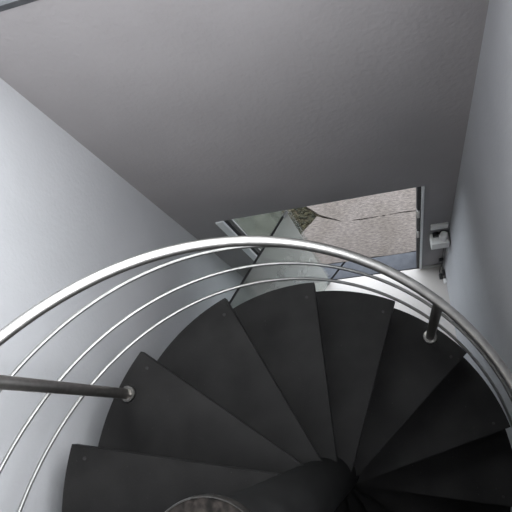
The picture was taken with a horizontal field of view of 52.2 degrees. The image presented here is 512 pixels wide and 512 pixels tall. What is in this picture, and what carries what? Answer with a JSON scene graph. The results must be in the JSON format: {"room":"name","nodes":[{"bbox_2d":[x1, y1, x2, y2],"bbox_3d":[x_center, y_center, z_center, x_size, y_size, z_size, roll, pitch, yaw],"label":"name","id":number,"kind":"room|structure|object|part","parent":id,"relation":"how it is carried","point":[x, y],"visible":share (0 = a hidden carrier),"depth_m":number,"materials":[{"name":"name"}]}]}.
{"room":"spiral staircase","nodes":[
{"label":"spiral staircase","id":0,"kind":"room"},
{"bbox_2d":[0,78,259,511],"bbox_3d":[-0.964,1.416,1.973,0.295,7.600,4.397,-9,71,14],"label":"wall","id":1,"kind":"structure","parent":0,"point":[66,216],"depth_m":2.54,"materials":[{"name":"paint"}]},
{"bbox_2d":[0,0,488,290],"bbox_3d":[-0.041,-0.927,2.436,2.552,7.600,0.200,-9,71,14],"label":"wall","id":2,"kind":"structure","parent":0,"point":[214,111],"depth_m":2.53,"materials":[{"name":"paint"}]},
{"bbox_2d":[0,0,37,11],"bbox_3d":[-0.537,-1.494,0.971,1.904,1.913,0.424,-9,71,14],"label":"window","id":3,"kind":"structure","parent":2,"relation":"in","point":[4,4],"depth_m":1.92,"materials":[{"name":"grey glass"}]},
{"bbox_2d":[215,186,424,303],"bbox_3d":[0.759,0.274,4.765,1.616,2.197,0.851,-9,71,14],"label":"door","id":4,"kind":"structure","parent":2,"relation":"in","point":[229,227],"depth_m":4.39,"materials":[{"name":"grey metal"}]},
{"bbox_3d":[-0.025,0.073,3.871,0.016,0.012,0.960,29,83,22],"label":"rail","id":5,"kind":"part","parent":4,"relation":"part of","materials":[{"name":"glass"}]},
{"bbox_3d":[1.300,-0.345,4.190,0.022,0.140,0.040,-9,71,14],"label":"strike plate","id":6,"kind":"part","parent":4,"relation":"part of","materials":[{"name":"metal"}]},
{"bbox_2d":[422,264,442,268],"bbox_3d":[1.902,0.110,5.631,0.223,0.085,0.014,-9,71,14],"label":"baseboard","id":7,"kind":"structure","parent":2,"relation":"attached to","point":[433,265],"depth_m":5.61,"materials":[{"name":"grey"}]},
{"bbox_2d":[429,222,449,249],"bbox_3d":[1.613,-0.173,4.577,0.161,0.400,0.105,-9,71,14],"label":"wall box","id":8,"kind":"object","parent":2,"relation":"attached to","point":[440,240],"visible":1,"depth_m":4.61,"materials":[{"name":"white plastic"}]},
{"bbox_2d":[432,232,438,237],"bbox_3d":[1.594,-0.186,4.636,0.050,0.050,0.040,-9,71,14],"label":"socket","id":9,"kind":"object","parent":8,"relation":"attached to","point":[435,234],"depth_m":4.62,"materials":[{"name":"black plastic"}]},
{"bbox_3d":[1.562,-0.254,4.455,0.145,0.100,0.022,-9,71,14],"label":"plate","id":10,"kind":"part","parent":8,"relation":"part of","materials":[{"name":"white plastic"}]},
{"bbox_2d":[439,248,444,278],"bbox_3d":[1.864,0.040,5.175,0.060,0.985,0.145,-9,71,14],"label":"power cable","id":11,"kind":"object","parent":8,"relation":"hanging from","point":[441,260],"visible":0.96,"depth_m":5.52,"materials":[{"name":"black plastic"}]},
{"bbox_3d":[1.651,-0.175,4.593,0.076,0.092,0.076,-9,71,14],"label":"knob","id":12,"kind":"part","parent":8,"relation":"part of","materials":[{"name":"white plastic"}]},
{"bbox_2d":[260,266,457,343],"bbox_3d":[1.208,2.354,5.260,2.459,0.150,4.397,-9,71,14],"label":"floor","id":13,"kind":"structure","parent":0,"point":[429,277],"depth_m":5.67,"materials":[{"name":"white tile"}]},
{"bbox_2d":[0,236,511,511],"bbox_3d":[0.510,1.246,3.060,1.880,4.907,1.880,-9,71,14],"label":"spiral staircase","id":14,"kind":"structure","parent":13,"relation":"on","point":[294,398],"depth_m":2.44,"materials":[{"name":"metal"}]},
{"bbox_3d":[-0.687,0.482,1.902,0.044,0.895,0.044,-9,71,14],"label":"post","id":15,"kind":"part","parent":14,"relation":"part of","materials":[{"name":"metal"}]},
{"bbox_3d":[0.312,1.044,2.472,1.792,2.974,1.792,-9,71,14],"label":"rail","id":16,"kind":"part","parent":14,"relation":"part of","materials":[{"name":"metal"}]},
{"bbox_3d":[0.334,1.091,2.501,1.823,3.695,1.823,-9,71,14],"label":"handrail","id":17,"kind":"part","parent":14,"relation":"part of","materials":[{"name":"metal"}]},
{"bbox_3d":[0.813,0.304,2.389,0.044,0.902,0.044,-9,71,14],"label":"post","id":18,"kind":"part","parent":14,"relation":"part of","materials":[{"name":"metal"}]},
{"bbox_2d":[443,0,511,511],"bbox_3d":[1.204,1.079,1.445,0.295,7.600,4.397,-9,71,14],"label":"wall","id":19,"kind":"structure","parent":0,"point":[477,265],"depth_m":2.80,"materials":[{"name":"paint"}]},
{"label":"outside","id":20,"kind":"structure","parent":0,"visible":0},
{"bbox_2d":[282,208,344,278],"bbox_3d":[1.152,-2.196,6.813,8.503,0.240,5.203,-9,71,14],"label":"ground","id":21,"kind":"structure","parent":20,"point":[299,255],"depth_m":6.26,"materials":[{"name":"concrete"}]},
{"bbox_2d":[233,211,295,270],"bbox_3d":[-0.999,-0.525,6.756,2.914,0.060,1.912,-9,71,14],"label":"paving","id":22,"kind":"object","parent":21,"relation":"on","point":[262,224],"visible":0.04,"depth_m":6.32,"materials":[{"name":"grey concrete"}]},
{"bbox_2d":[289,207,315,233],"bbox_3d":[0.558,-0.525,6.312,0.336,0.032,0.530,-9,71,14],"label":"moss","id":23,"kind":"object","parent":21,"relation":"on","point":[295,216],"visible":0.68,"depth_m":6.28,"materials":[{"name":"green plant"}]},
{"bbox_2d":[280,262,343,285],"bbox_3d":[0.513,0.244,6.076,1.039,0.056,0.185,-9,71,14],"label":"threshold","id":24,"kind":"object","parent":21,"relation":"on","point":[316,271],"visible":0.36,"depth_m":6.02,"materials":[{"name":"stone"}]},
{"bbox_2d":[301,211,415,266],"bbox_3d":[2.705,-0.478,5.659,4.500,0.060,0.609,-9,71,14],"label":"paving","id":25,"kind":"object","parent":21,"relation":"on","point":[385,235],"visible":0.45,"depth_m":5.97,"materials":[{"name":"stone"}]},
{"bbox_2d":[306,187,415,221],"bbox_3d":[2.718,-0.947,5.802,4.401,0.060,0.635,-9,71,14],"label":"paving","id":26,"kind":"object","parent":21,"relation":"on","point":[400,201],"visible":0.2,"depth_m":6.06,"materials":[{"name":"stone"}]},
{"bbox_2d":[333,252,418,279],"bbox_3d":[1.529,0.086,5.828,1.379,0.058,0.185,-9,71,14],"label":"threshold","id":27,"kind":"object","parent":21,"relation":"on","point":[404,261],"visible":0.43,"depth_m":5.82,"materials":[{"name":"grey stone"}]}
]}

